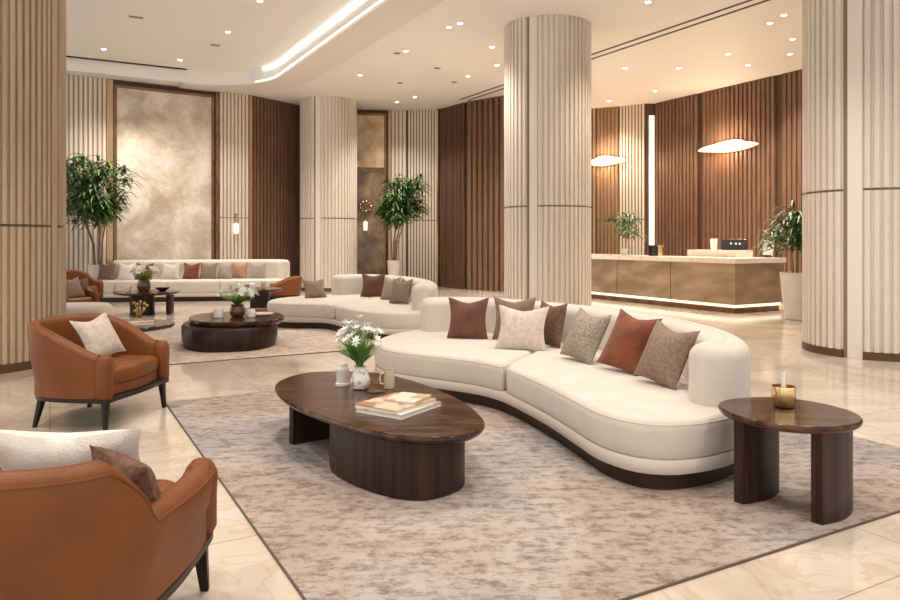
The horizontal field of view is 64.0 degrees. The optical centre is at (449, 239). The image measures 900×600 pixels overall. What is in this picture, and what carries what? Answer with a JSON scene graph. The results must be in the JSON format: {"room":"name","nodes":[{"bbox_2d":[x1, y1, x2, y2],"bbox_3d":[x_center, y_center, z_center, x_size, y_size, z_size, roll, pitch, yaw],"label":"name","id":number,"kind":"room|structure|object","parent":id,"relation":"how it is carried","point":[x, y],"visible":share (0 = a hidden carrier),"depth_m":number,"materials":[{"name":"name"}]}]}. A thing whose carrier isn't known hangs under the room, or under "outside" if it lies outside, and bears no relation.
{"room":"hotel lobby","nodes":[
{"label":"hotel lobby","id":0,"kind":"room"},
{"bbox_2d":[62,74,647,291],"bbox_3d":[-4.592,-1.315,19.932,21.357,5.570,4.666,0,0,-18],"label":"wall","id":1,"kind":"structure","parent":0,"point":[257,139],"depth_m":21.20,"materials":[{"name":"brown wood"}]},
{"bbox_2d":[114,84,213,260],"bbox_3d":[-7.522,-1.385,19.038,2.507,5.150,0.080,0,0,-33],"label":"wall artwork","id":2,"kind":"object","parent":1,"relation":"attached to","point":[165,137],"visible":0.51,"depth_m":19.02,"materials":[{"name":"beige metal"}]},
{"bbox_2d":[234,213,237,233],"bbox_3d":[-5.948,-0.470,20.042,0.130,0.580,0.146,0,0,0],"label":"wall sconce","id":3,"kind":"object","parent":1,"relation":"attached to","point":[236,221],"visible":1,"depth_m":19.99,"materials":[{"name":"white"}]},
{"bbox_2d":[357,170,385,274],"bbox_3d":[-2.499,-0.515,22.620,0.956,3.370,0.080,0,0,-7],"label":"mirror panel","id":4,"kind":"object","parent":1,"relation":"attached to","point":[371,242],"visible":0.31,"depth_m":22.60,"materials":[{"name":"mirror"}]},
{"bbox_2d":[359,200,371,229],"bbox_3d":[-2.641,-0.774,22.527,0.425,0.948,0.171,0,0,0],"label":"wall sconce","id":5,"kind":"object","parent":4,"relation":"attached to","point":[366,201],"visible":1,"depth_m":22.49,"materials":[{"name":"white"}]},
{"bbox_2d":[357,113,385,169],"bbox_3d":[-2.499,-3.095,22.620,0.996,1.770,0.080,0,0,-7],"label":"wall artwork","id":6,"kind":"object","parent":1,"relation":"attached to","point":[371,127],"visible":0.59,"depth_m":22.60,"materials":[{"name":"gold metal"}]},
{"bbox_2d":[591,156,625,165],"bbox_3d":[4.771,-2.434,22.103,1.250,0.327,0.245,0,0,25],"label":"wall light","id":7,"kind":"object","parent":1,"relation":"attached to","point":[601,160],"visible":0.93,"depth_m":22.05,"materials":[{"name":"beige"}]},
{"bbox_2d":[649,115,653,244],"bbox_3d":[6.045,-1.140,21.585,0.163,5.180,0.030,0,0,-11],"label":"strip light","id":8,"kind":"object","parent":1,"relation":"attached to","point":[651,118],"visible":0.64,"depth_m":21.57,"materials":[{"name":"white"}]},
{"bbox_2d":[387,260,400,275],"bbox_3d":[-1.660,1.035,21.300,0.400,0.870,0.400,0,0,0],"label":"pot","id":9,"kind":"object","parent":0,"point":[393,266],"depth_m":21.14,"materials":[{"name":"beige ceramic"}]},
{"bbox_2d":[66,0,801,110],"bbox_3d":[1.000,-4.253,10.000,32.000,0.375,34.000,0,0,0],"label":"ceiling","id":10,"kind":"structure","parent":0,"point":[148,49],"depth_m":15.71,"materials":[{"name":"white paint"}]},
{"bbox_2d":[262,0,362,69],"bbox_3d":[0.893,-4.393,8.635,0.203,0.065,22.841,0,0,-30],"label":"light","id":11,"kind":"object","parent":10,"relation":"attached to","point":[356,3],"visible":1,"depth_m":15.36,"materials":[{"name":"white"}]},
{"bbox_2d":[255,0,382,81],"bbox_3d":[0.803,-4.088,8.708,0.297,0.035,22.976,0,0,-30],"label":"recessed light","id":12,"kind":"object","parent":10,"relation":"in","point":[379,1],"visible":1,"depth_m":14.66,"materials":[{"name":"white"}]},
{"bbox_2d":[459,0,752,99],"bbox_3d":[5.716,-4.107,11.260,0.070,0.026,22.302,0,0,-29],"label":"ceiling slot","id":13,"kind":"object","parent":10,"relation":"attached to","point":[747,0],"visible":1,"depth_m":14.07,"materials":[{"name":"brown"}]},
{"bbox_2d":[468,0,769,100],"bbox_3d":[5.943,-4.107,11.386,0.070,0.026,22.302,0,0,-29],"label":"ceiling slot","id":14,"kind":"object","parent":10,"relation":"attached to","point":[764,0],"visible":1,"depth_m":14.20,"materials":[{"name":"brown"}]},
{"bbox_2d":[0,287,899,599],"bbox_3d":[1.000,1.570,10.000,32.000,0.200,34.000,0,0,0],"label":"floor","id":15,"kind":"structure","parent":0,"point":[862,562],"depth_m":5.77,"materials":[{"name":"beige stone"}]},
{"bbox_2d":[0,0,65,373],"bbox_3d":[-5.830,-1.315,8.550,2.250,5.570,2.252,0,0,0],"label":"fluted column","id":16,"kind":"structure","parent":15,"relation":"on","point":[32,32],"depth_m":8.21,"materials":[{"name":"brown wood"}]},
{"bbox_2d":[66,287,99,301],"bbox_3d":[-7.018,1.105,13.106,0.907,0.730,0.915,0,0,20],"label":"leather armchair","id":17,"kind":"object","parent":15,"relation":"on","point":[90,295],"visible":0.2,"depth_m":13.26,"materials":[{"name":"brown leather"}]},
{"bbox_2d":[66,277,84,297],"bbox_3d":[-6.854,0.856,13.098,0.192,0.364,0.440,0,0,15],"label":"throw pillow","id":18,"kind":"object","parent":17,"relation":"on","point":[73,287],"visible":0.91,"depth_m":13.04,"materials":[{"name":"fabric"}]},
{"bbox_2d":[67,297,92,301],"bbox_3d":[-6.938,1.105,13.078,0.709,0.123,0.605,0,0,20],"label":"seat cushion","id":19,"kind":"object","parent":17,"relation":"on","point":[74,299],"depth_m":12.96,"materials":[{"name":"leather"}]},
{"bbox_2d":[72,277,88,293],"bbox_3d":[-6.840,0.864,13.380,0.141,0.349,0.341,0,0,24],"label":"throw pillow","id":20,"kind":"object","parent":17,"relation":"on","point":[84,284],"visible":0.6,"depth_m":13.38,"materials":[{"name":"fabric"}]},
{"bbox_2d":[66,269,103,301],"bbox_3d":[-8.018,1.055,15.303,0.881,0.830,1.040,0,0,10],"label":"leather armchair","id":21,"kind":"object","parent":15,"relation":"on","point":[94,284],"visible":0.2,"depth_m":15.63,"materials":[{"name":"brown leather"}]},
{"bbox_2d":[89,286,97,290],"bbox_3d":[-7.938,1.055,15.289,0.685,0.140,0.688,0,0,10],"label":"seat cushion","id":22,"kind":"object","parent":21,"relation":"on","point":[95,288],"depth_m":15.37,"materials":[{"name":"leather"}]},
{"bbox_2d":[66,302,112,315],"bbox_3d":[-6.220,1.260,11.800,1.254,0.420,1.043,0,0,0],"label":"round ottoman","id":23,"kind":"object","parent":15,"relation":"on","point":[71,307],"visible":0.27,"depth_m":11.58,"materials":[{"name":"white"}]},
{"bbox_2d":[27,313,169,430],"bbox_3d":[-2.933,1.055,5.953,0.881,0.830,1.040,0,0,8],"label":"leather armchair","id":24,"kind":"object","parent":15,"relation":"on","point":[64,371],"visible":0.98,"depth_m":5.54,"materials":[{"name":"brown leather"}]},
{"bbox_2d":[69,312,125,354],"bbox_3d":[-2.925,0.801,5.998,0.221,0.359,0.422,0,0,17],"label":"throw pillow","id":25,"kind":"object","parent":24,"relation":"on","point":[98,335],"visible":0.86,"depth_m":5.92,"materials":[{"name":"fabric"}]},
{"bbox_2d":[110,354,157,383],"bbox_3d":[-2.852,1.055,5.941,0.685,0.140,0.688,0,0,8],"label":"seat cushion","id":26,"kind":"object","parent":24,"relation":"on","point":[128,368],"depth_m":5.88,"materials":[{"name":"leather"}]},
{"bbox_2d":[66,153,147,278],"bbox_3d":[-8.493,-0.309,16.964,2.188,3.558,2.170,0,0,28],"label":"potted palm","id":27,"kind":"object","parent":15,"relation":"on","point":[90,204],"visible":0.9,"depth_m":16.81,"materials":[{"name":"green plant"}]},
{"bbox_2d":[88,264,106,278],"bbox_3d":[-8.720,1.040,17.820,0.440,0.860,0.440,0,0,0],"label":"pot","id":28,"kind":"object","parent":27,"relation":"on","point":[93,270],"depth_m":17.62,"materials":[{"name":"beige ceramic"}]},
{"bbox_2d":[0,458,217,599],"bbox_3d":[-1.399,1.075,2.551,0.974,0.790,1.009,0,0,-7],"label":"leather armchair","id":29,"kind":"object","parent":15,"relation":"on","point":[81,531],"visible":1,"depth_m":2.19,"materials":[{"name":"brown leather"}]},
{"bbox_2d":[0,429,160,493],"bbox_3d":[-1.399,0.826,2.669,0.623,0.310,0.225,0,0,3],"label":"throw pillow","id":30,"kind":"object","parent":29,"relation":"on","point":[19,450],"visible":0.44,"depth_m":2.57,"materials":[{"name":"white fabric"}]},
{"bbox_2d":[89,445,160,501],"bbox_3d":[-1.118,0.846,2.514,0.305,0.270,0.165,0,0,22],"label":"throw pillow","id":31,"kind":"object","parent":29,"relation":"on","point":[139,473],"visible":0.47,"depth_m":2.46,"materials":[{"name":"fabric"}]},
{"bbox_2d":[156,479,174,492],"bbox_3d":[-1.404,1.055,2.634,0.688,0.140,0.806,0,0,-7],"label":"seat cushion","id":32,"kind":"object","parent":29,"relation":"on","point":[163,484],"depth_m":2.93,"materials":[{"name":"leather"}]},
{"bbox_2d":[113,289,179,314],"bbox_3d":[-6.020,1.245,14.300,1.240,0.450,1.178,0,0,0],"label":"round side table","id":33,"kind":"object","parent":15,"relation":"on","point":[136,296],"visible":0.91,"depth_m":14.09,"materials":[{"name":"brown wood"}]},
{"bbox_2d":[125,286,131,291],"bbox_3d":[-6.320,0.959,14.150,0.120,0.120,0.120,0,0,0],"label":"jar","id":34,"kind":"object","parent":33,"relation":"on","point":[127,288],"visible":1,"depth_m":14.11,"materials":[{"name":"white ceramic"}]},
{"bbox_2d":[129,264,160,291],"bbox_3d":[-6.080,0.736,14.334,0.595,0.567,0.538,0,0,-34],"label":"flower pot","id":35,"kind":"object","parent":33,"relation":"on","point":[143,285],"visible":1,"depth_m":14.23,"materials":[{"name":"white plant"}]},
{"bbox_2d":[155,287,169,290],"bbox_3d":[-5.750,0.984,14.400,0.300,0.070,0.300,0,0,0],"label":"bowl","id":36,"kind":"object","parent":33,"relation":"on","point":[157,288],"visible":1,"depth_m":14.34,"materials":[{"name":"black"}]},
{"bbox_2d":[123,319,174,331],"bbox_3d":[-3.980,1.245,8.750,1.200,0.450,1.140,0,0,0],"label":"round side table","id":37,"kind":"object","parent":15,"relation":"on","point":[160,324],"visible":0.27,"depth_m":8.63,"materials":[{"name":"brown wood"}]},
{"bbox_2d":[132,300,148,320],"bbox_3d":[-3.862,0.883,8.991,0.185,0.272,0.179,0,0,-21],"label":"ornament","id":38,"kind":"object","parent":37,"relation":"on","point":[137,310],"visible":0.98,"depth_m":8.98,"materials":[{"name":"brown"}]},
{"bbox_2d":[127,320,154,324],"bbox_3d":[-3.760,1.004,8.720,0.340,0.030,0.240,0,0,-23],"label":"book","id":39,"kind":"object","parent":37,"relation":"on","point":[144,322],"visible":0.73,"depth_m":8.65,"materials":[{"name":"beige paper"}]},
{"bbox_2d":[102,259,289,301],"bbox_3d":[-6.359,0.983,17.815,4.782,0.974,1.302,0,0,-9],"label":"curved sofa","id":40,"kind":"object","parent":15,"relation":"on","point":[276,270],"visible":0.57,"depth_m":17.37,"materials":[{"name":"white fabric"}]},
{"bbox_2d":[97,263,115,279],"bbox_3d":[-8.346,0.764,17.480,0.440,0.408,0.154,0,0,7],"label":"throw pillow","id":41,"kind":"object","parent":40,"relation":"on","point":[105,271],"visible":1,"depth_m":17.43,"materials":[{"name":"brown fabric"}]},
{"bbox_2d":[102,279,126,293],"bbox_3d":[-8.311,1.123,17.526,0.809,0.305,1.215,0,0,0],"label":"seat cushion","id":42,"kind":"object","parent":40,"relation":"on","point":[110,286],"depth_m":16.93,"materials":[{"name":"beige fabric"}]},
{"bbox_2d":[117,263,135,279],"bbox_3d":[-7.898,0.764,17.565,0.440,0.408,0.154,0,0,5],"label":"throw pillow","id":43,"kind":"object","parent":40,"relation":"on","point":[124,273],"visible":0.96,"depth_m":17.51,"materials":[{"name":"white fabric"}]},
{"bbox_2d":[135,263,153,279],"bbox_3d":[-7.491,0.764,17.641,0.444,0.408,0.153,0,0,7],"label":"throw pillow","id":44,"kind":"object","parent":40,"relation":"on","point":[147,266],"visible":0.35,"depth_m":17.60,"materials":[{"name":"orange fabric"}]},
{"bbox_2d":[115,279,176,290],"bbox_3d":[-7.335,1.123,17.645,1.197,0.305,1.404,0,0,0],"label":"seat cushion","id":45,"kind":"object","parent":40,"relation":"on","point":[120,285],"depth_m":17.05,"materials":[{"name":"beige fabric"}]},
{"bbox_2d":[160,263,180,278],"bbox_3d":[-6.896,0.764,17.753,0.506,0.408,0.159,0,0,6],"label":"throw pillow","id":46,"kind":"object","parent":40,"relation":"on","point":[168,271],"visible":1,"depth_m":17.70,"materials":[{"name":"fabric"}]},
{"bbox_2d":[182,263,200,278],"bbox_3d":[-6.410,0.762,17.844,0.443,0.411,0.153,0,0,7],"label":"throw pillow","id":47,"kind":"object","parent":40,"relation":"on","point":[190,271],"visible":1,"depth_m":17.80,"materials":[{"name":"orange fabric"}]},
{"bbox_2d":[168,278,225,292],"bbox_3d":[-6.157,1.123,17.851,1.241,0.305,1.479,0,0,0],"label":"seat cushion","id":48,"kind":"object","parent":40,"relation":"on","point":[183,285],"depth_m":17.23,"materials":[{"name":"beige fabric"}]},
{"bbox_2d":[199,263,217,278],"bbox_3d":[-6.013,0.764,17.923,0.444,0.408,0.156,0,0,5],"label":"throw pillow","id":49,"kind":"object","parent":40,"relation":"on","point":[208,271],"visible":1,"depth_m":17.87,"materials":[{"name":"fabric"}]},
{"bbox_2d":[217,262,233,278],"bbox_3d":[-5.613,0.764,17.997,0.446,0.408,0.156,0,0,20],"label":"throw pillow","id":50,"kind":"object","parent":40,"relation":"on","point":[225,270],"visible":1,"depth_m":17.95,"materials":[{"name":"fabric"}]},
{"bbox_2d":[232,262,247,277],"bbox_3d":[-5.316,0.764,18.183,0.443,0.408,0.154,0,0,8],"label":"throw pillow","id":51,"kind":"object","parent":40,"relation":"on","point":[239,270],"visible":0.95,"depth_m":18.14,"materials":[{"name":"fabric"}]},
{"bbox_2d":[221,278,282,292],"bbox_3d":[-4.780,1.123,18.017,1.597,0.305,1.409,0,0,0],"label":"seat cushion","id":52,"kind":"object","parent":40,"relation":"on","point":[246,281],"depth_m":17.47,"materials":[{"name":"beige fabric"}]},
{"bbox_2d":[249,262,266,278],"bbox_3d":[-4.849,0.764,18.144,0.444,0.408,0.156,0,0,5],"label":"throw pillow","id":53,"kind":"object","parent":40,"relation":"on","point":[256,270],"visible":1,"depth_m":18.09,"materials":[{"name":"fabric"}]},
{"bbox_2d":[235,287,282,308],"bbox_3d":[-4.100,1.255,15.450,1.000,0.430,0.950,0,0,0],"label":"round side table","id":54,"kind":"object","parent":15,"relation":"on","point":[260,300],"visible":0.65,"depth_m":15.28,"materials":[{"name":"brown wood"}]},
{"bbox_2d":[249,283,255,288],"bbox_3d":[-4.200,0.979,15.300,0.140,0.120,0.140,0,0,0],"label":"jar","id":55,"kind":"object","parent":54,"relation":"on","point":[250,284],"visible":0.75,"depth_m":15.25,"materials":[{"name":"white ceramic"}]},
{"bbox_2d":[261,281,265,288],"bbox_3d":[-3.980,0.959,15.350,0.100,0.160,0.100,0,0,0],"label":"jar","id":56,"kind":"object","parent":54,"relation":"on","point":[263,283],"visible":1,"depth_m":15.31,"materials":[{"name":"beige ceramic"}]},
{"bbox_2d":[144,319,377,364],"bbox_3d":[-3.107,1.464,11.367,3.850,0.012,4.900,0,0,-29],"label":"area rug","id":57,"kind":"object","parent":15,"relation":"on","point":[289,341],"visible":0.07,"depth_m":9.86,"materials":[{"name":"brown carpet"}]},
{"bbox_2d":[181,311,283,351],"bbox_3d":[-3.043,1.266,10.092,1.437,0.385,1.621,0,0,0],"label":"table","id":58,"kind":"object","parent":57,"relation":"on","point":[203,332],"visible":0.91,"depth_m":9.45,"materials":[{"name":"brown wood"}]},
{"bbox_2d":[213,308,223,317],"bbox_3d":[-3.200,1.007,9.950,0.140,0.130,0.140,0,0,0],"label":"jar","id":59,"kind":"object","parent":58,"relation":"on","point":[217,312],"visible":1,"depth_m":9.89,"materials":[{"name":"white ceramic"}]},
{"bbox_2d":[217,282,258,316],"bbox_3d":[-2.989,0.827,10.109,0.584,0.491,0.566,0,0,0],"label":"flower pot","id":60,"kind":"object","parent":58,"relation":"on","point":[237,309],"visible":1,"depth_m":10.03,"materials":[{"name":"white plant"}]},
{"bbox_2d":[247,309,255,317],"bbox_3d":[-2.760,1.017,10.000,0.120,0.110,0.120,0,0,0],"label":"jar","id":61,"kind":"object","parent":58,"relation":"on","point":[250,312],"visible":1,"depth_m":9.96,"materials":[{"name":"white ceramic"}]},
{"bbox_2d":[245,312,273,315],"bbox_3d":[-2.720,1.060,10.300,0.400,0.025,0.400,0,0,0],"label":"serving plate","id":62,"kind":"object","parent":58,"relation":"on","point":[257,313],"visible":0.68,"depth_m":10.31,"materials":[{"name":"white ceramic"}]},
{"bbox_2d":[251,308,267,311],"bbox_3d":[-2.850,1.047,10.720,0.240,0.050,0.160,0,0,0],"label":"book","id":63,"kind":"object","parent":58,"relation":"on","point":[256,309],"visible":0.56,"depth_m":10.64,"materials":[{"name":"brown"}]},
{"bbox_2d":[267,274,437,339],"bbox_3d":[-1.273,1.060,12.253,3.798,0.796,2.574,0,0,40],"label":"curved sofa","id":64,"kind":"object","parent":57,"relation":"on","point":[345,302],"visible":0.73,"depth_m":11.69,"materials":[{"name":"white fabric"}]},
{"bbox_2d":[301,279,326,297],"bbox_3d":[-2.447,0.872,12.995,0.421,0.331,0.213,0,0,-30],"label":"throw pillow","id":65,"kind":"object","parent":64,"relation":"on","point":[313,289],"visible":1,"depth_m":12.93,"materials":[{"name":"fabric"}]},
{"bbox_2d":[267,294,372,318],"bbox_3d":[-2.280,1.157,12.969,1.575,0.235,2.545,0,0,15],"label":"seat cushion","id":66,"kind":"object","parent":64,"relation":"on","point":[299,307],"depth_m":11.87,"materials":[{"name":"beige fabric"}]},
{"bbox_2d":[360,273,385,296],"bbox_3d":[-1.410,0.824,13.197,0.465,0.428,0.180,0,0,5],"label":"throw pillow","id":67,"kind":"object","parent":64,"relation":"on","point":[372,285],"visible":0.94,"depth_m":13.14,"materials":[{"name":"brown fabric"}]},
{"bbox_2d":[336,297,419,328],"bbox_3d":[-1.001,1.157,12.022,1.650,0.235,3.548,0,0,0],"label":"seat cushion","id":68,"kind":"object","parent":64,"relation":"on","point":[382,314],"depth_m":10.72,"materials":[{"name":"beige fabric"}]},
{"bbox_2d":[380,276,401,299],"bbox_3d":[-1.031,0.836,12.548,0.410,0.404,0.185,0,0,29],"label":"throw pillow","id":69,"kind":"object","parent":64,"relation":"on","point":[388,283],"visible":0.6,"depth_m":12.50,"materials":[{"name":"fabric"}]},
{"bbox_2d":[389,278,412,303],"bbox_3d":[-0.802,0.835,11.748,0.440,0.406,0.182,0,0,38],"label":"throw pillow","id":70,"kind":"object","parent":64,"relation":"on","point":[400,293],"visible":1,"depth_m":11.66,"materials":[{"name":"fabric"}]},
{"bbox_2d":[270,276,301,299],"bbox_3d":[-3.864,1.163,16.954,0.763,0.614,0.769,0,0,-15],"label":"leather armchair","id":71,"kind":"object","parent":15,"relation":"on","point":[291,286],"visible":0.83,"depth_m":16.64,"materials":[{"name":"brown leather"}]},
{"bbox_2d":[300,96,356,291],"bbox_3d":[-3.590,-1.315,21.300,1.672,5.570,1.671,0,0,0],"label":"fluted column","id":72,"kind":"structure","parent":15,"relation":"on","point":[328,124],"depth_m":20.60,"materials":[{"name":"beige wood"}]},
{"bbox_2d":[369,173,433,275],"bbox_3d":[-1.391,-0.251,21.073,1.927,3.442,1.831,0,0,20],"label":"potted palm","id":73,"kind":"object","parent":15,"relation":"on","point":[403,208],"visible":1,"depth_m":21.02,"materials":[{"name":"green plant"}]},
{"bbox_2d":[166,390,899,599],"bbox_3d":[0.456,1.464,5.487,4.320,0.012,4.720,0,0,-29],"label":"area rug","id":74,"kind":"object","parent":15,"relation":"on","point":[530,519],"visible":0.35,"depth_m":3.81,"materials":[{"name":"brown carpet"}]},
{"bbox_2d":[275,371,484,500],"bbox_3d":[-0.537,1.272,4.960,1.062,0.373,2.268,0,0,-31],"label":"oval coffee table","id":75,"kind":"object","parent":74,"relation":"on","point":[419,457],"visible":0.87,"depth_m":4.28,"materials":[{"name":"brown wood"}]},
{"bbox_2d":[335,363,349,386],"bbox_3d":[-0.800,1.000,5.360,0.106,0.167,0.106,0,0,0],"label":"ceramic jar","id":76,"kind":"object","parent":75,"relation":"on","point":[342,370],"visible":1,"depth_m":5.32,"materials":[{"name":"white"}]},
{"bbox_2d":[334,314,385,389],"bbox_3d":[-0.663,0.814,5.244,0.388,0.541,0.426,0,0,0],"label":"flower vase","id":77,"kind":"object","parent":75,"relation":"on","point":[357,350],"visible":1,"depth_m":5.20,"materials":[{"name":"white ceramic"}]},
{"bbox_2d":[368,390,382,392],"bbox_3d":[-0.530,1.081,5.140,0.108,0.005,0.108,0,0,0],"label":"coaster","id":78,"kind":"object","parent":75,"relation":"on","point":[369,391],"visible":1,"depth_m":5.13,"materials":[{"name":"brown metal"}]},
{"bbox_2d":[379,368,394,388],"bbox_3d":[-0.458,1.014,5.277,0.106,0.139,0.078,0,0,28],"label":"mug","id":79,"kind":"object","parent":75,"relation":"on","point":[389,373],"visible":1,"depth_m":5.24,"materials":[{"name":"beige ceramic"}]},
{"bbox_2d":[355,401,441,419],"bbox_3d":[-0.325,1.070,4.620,0.360,0.028,0.440,0,0,33],"label":"book","id":80,"kind":"object","parent":75,"relation":"on","point":[415,411],"visible":0.52,"depth_m":4.47,"materials":[{"name":"beige paper"}]},
{"bbox_2d":[354,392,436,413],"bbox_3d":[-0.345,1.045,4.630,0.340,0.020,0.420,0,0,35],"label":"book","id":81,"kind":"object","parent":80,"relation":"on","point":[377,404],"visible":0.75,"depth_m":4.53,"materials":[{"name":"beige paper"}]},
{"bbox_2d":[383,392,431,403],"bbox_3d":[-0.275,1.028,4.690,0.220,0.012,0.260,0,0,24],"label":"book","id":82,"kind":"object","parent":81,"relation":"on","point":[402,397],"visible":1,"depth_m":4.67,"materials":[{"name":"beige paper"}]},
{"bbox_2d":[374,297,750,489],"bbox_3d":[0.839,1.060,6.460,1.988,0.796,4.561,0,0,-31],"label":"curved sofa","id":83,"kind":"object","parent":74,"relation":"on","point":[638,431],"visible":0.79,"depth_m":4.97,"materials":[{"name":"white fabric"}]},
{"bbox_2d":[375,330,548,390],"bbox_3d":[0.064,1.157,7.384,1.814,0.235,2.150,0,0,24],"label":"seat cushion","id":84,"kind":"object","parent":83,"relation":"on","point":[429,356],"depth_m":6.66,"materials":[{"name":"beige fabric"}]},
{"bbox_2d":[447,297,488,338],"bbox_3d":[0.190,0.825,7.620,0.445,0.427,0.181,0,0,7],"label":"throw pillow","id":85,"kind":"object","parent":83,"relation":"on","point":[467,321],"visible":1,"depth_m":7.56,"materials":[{"name":"brown fabric"}]},
{"bbox_2d":[492,297,535,338],"bbox_3d":[0.669,0.819,7.517,0.450,0.438,0.183,0,0,14],"label":"throw pillow","id":86,"kind":"object","parent":83,"relation":"on","point":[525,305],"visible":0.3,"depth_m":7.50,"materials":[{"name":"brown fabric"}]},
{"bbox_2d":[495,305,549,350],"bbox_3d":[0.688,0.837,6.894,0.500,0.402,0.214,0,0,18],"label":"throw pillow","id":87,"kind":"object","parent":83,"relation":"on","point":[518,329],"visible":1,"depth_m":6.84,"materials":[{"name":"fabric"}]},
{"bbox_2d":[540,300,567,348],"bbox_3d":[0.986,0.823,7.078,0.176,0.431,0.422,0,0,-31],"label":"throw pillow","id":88,"kind":"object","parent":83,"relation":"on","point":[555,317],"visible":0.77,"depth_m":6.95,"materials":[{"name":"fabric"}]},
{"bbox_2d":[560,307,611,364],"bbox_3d":[1.164,0.820,6.218,0.266,0.437,0.446,0,0,-23],"label":"throw pillow","id":89,"kind":"object","parent":83,"relation":"on","point":[586,332],"visible":1,"depth_m":6.09,"materials":[{"name":"fabric"}]},
{"bbox_2d":[506,343,733,459],"bbox_3d":[1.281,1.157,5.886,1.623,0.235,3.483,0,0,0],"label":"seat cushion","id":90,"kind":"object","parent":83,"relation":"on","point":[617,413],"depth_m":4.64,"materials":[{"name":"beige fabric"}]},
{"bbox_2d":[596,308,662,375],"bbox_3d":[1.413,0.802,5.716,0.262,0.473,0.501,0,0,-32],"label":"throw pillow","id":91,"kind":"object","parent":83,"relation":"on","point":[626,343],"visible":0.94,"depth_m":5.63,"materials":[{"name":"orange fabric"}]},
{"bbox_2d":[634,319,699,389],"bbox_3d":[1.556,0.817,5.199,0.284,0.443,0.432,0,0,-19],"label":"throw pillow","id":92,"kind":"object","parent":83,"relation":"on","point":[663,360],"visible":1,"depth_m":5.08,"materials":[{"name":"fabric"}]},
{"bbox_2d":[718,397,862,524],"bbox_3d":[1.884,1.204,4.013,0.702,0.508,0.706,0,0,0],"label":"side table","id":93,"kind":"object","parent":74,"relation":"on","point":[758,423],"visible":0.98,"depth_m":3.88,"materials":[{"name":"brown wood"}]},
{"bbox_2d":[771,371,795,407],"bbox_3d":[1.900,0.849,4.100,0.128,0.201,0.128,0,0,0],"label":"candle holder","id":94,"kind":"object","parent":93,"relation":"on","point":[783,395],"visible":1,"depth_m":4.06,"materials":[{"name":"gold metal"}]},
{"bbox_2d":[504,14,590,305],"bbox_3d":[1.880,-1.315,13.900,1.671,5.570,1.671,0,0,0],"label":"fluted column","id":95,"kind":"structure","parent":15,"relation":"on","point":[547,58],"depth_m":13.19,"materials":[{"name":"beige wood"}]},
{"bbox_2d":[591,249,785,313],"bbox_3d":[5.053,0.845,16.937,1.560,1.250,5.260,0,0,-29],"label":"reception desk","id":96,"kind":"object","parent":15,"relation":"on","point":[727,281],"visible":0.9,"depth_m":15.37,"materials":[{"name":"brown wood"}]},
{"bbox_2d":[601,212,646,254],"bbox_3d":[4.239,-0.160,17.592,1.168,1.058,1.187,0,0,0],"label":"dracaena","id":97,"kind":"object","parent":96,"relation":"on","point":[624,225],"visible":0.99,"depth_m":17.53,"materials":[{"name":"green plant"}]},
{"bbox_2d":[621,249,628,254],"bbox_3d":[4.280,0.289,17.610,0.180,0.160,0.180,0,0,0],"label":"pot","id":98,"kind":"object","parent":96,"relation":"on","point":[624,251],"depth_m":17.55,"materials":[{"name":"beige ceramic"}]},
{"bbox_2d":[649,245,663,255],"bbox_3d":[4.794,0.244,16.737,0.310,0.250,0.140,0,0,-17],"label":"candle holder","id":99,"kind":"object","parent":96,"relation":"on","point":[654,250],"visible":1,"depth_m":16.67,"materials":[{"name":"black"}]},
{"bbox_2d":[591,254,785,263],"bbox_3d":[5.053,0.420,16.937,1.560,0.100,5.260,0,0,-29],"label":"countertop","id":100,"kind":"structure","parent":96,"relation":"on","point":[730,260],"depth_m":15.22,"materials":[{"name":"stone"}]},
{"bbox_2d":[710,239,717,249],"bbox_3d":[5.950,0.094,16.240,0.170,0.250,0.170,0,0,0],"label":"cup","id":101,"kind":"object","parent":96,"relation":"on","point":[713,242],"visible":1,"depth_m":16.18,"materials":[{"name":"white ceramic"}]},
{"bbox_2d":[722,239,746,249],"bbox_3d":[6.215,0.102,15.740,0.500,0.235,0.162,0,0,28],"label":"monitor","id":102,"kind":"object","parent":96,"relation":"on","point":[727,244],"visible":1,"depth_m":15.68,"materials":[{"name":"black"}]},
{"bbox_2d":[762,240,773,256],"bbox_3d":[6.757,0.185,15.280,0.263,0.368,0.100,0,0,0],"label":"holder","id":103,"kind":"object","parent":96,"relation":"on","point":[768,253],"visible":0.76,"depth_m":15.25,"materials":[{"name":"white"}]},
{"bbox_2d":[750,200,801,319],"bbox_3d":[6.442,0.375,13.320,1.625,2.190,1.566,0,0,0],"label":"dracaena","id":104,"kind":"object","parent":15,"relation":"on","point":[791,282],"visible":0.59,"depth_m":13.15,"materials":[{"name":"green plant"}]},
{"bbox_2d":[802,0,899,361],"bbox_3d":[5.585,-1.315,9.500,1.691,5.570,1.691,0,0,0],"label":"fluted column","id":105,"kind":"structure","parent":15,"relation":"on","point":[851,48],"depth_m":8.95,"materials":[{"name":"beige wood"}]},
{"bbox_2d":[648,69,804,271],"bbox_3d":[10.582,-1.315,13.777,0.418,5.570,18.591,0,0,-29],"label":"wall","id":106,"kind":"structure","parent":0,"point":[700,197],"depth_m":19.27,"materials":[{"name":"brown wood"}]},
{"bbox_2d":[698,139,758,152],"bbox_3d":[7.316,-2.484,19.104,0.245,0.327,2.000,0,0,-28],"label":"wall light","id":107,"kind":"object","parent":106,"relation":"attached to","point":[734,145],"visible":1,"depth_m":18.96,"materials":[{"name":"beige"}]},
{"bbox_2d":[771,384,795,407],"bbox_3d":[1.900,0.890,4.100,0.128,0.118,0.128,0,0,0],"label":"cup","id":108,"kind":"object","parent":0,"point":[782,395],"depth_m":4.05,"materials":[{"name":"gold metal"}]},
{"bbox_2d":[779,272,801,319],"bbox_3d":[6.420,1.035,13.350,0.570,0.870,0.570,0,0,0],"label":"pot","id":109,"kind":"object","parent":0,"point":[791,282],"depth_m":13.18,"materials":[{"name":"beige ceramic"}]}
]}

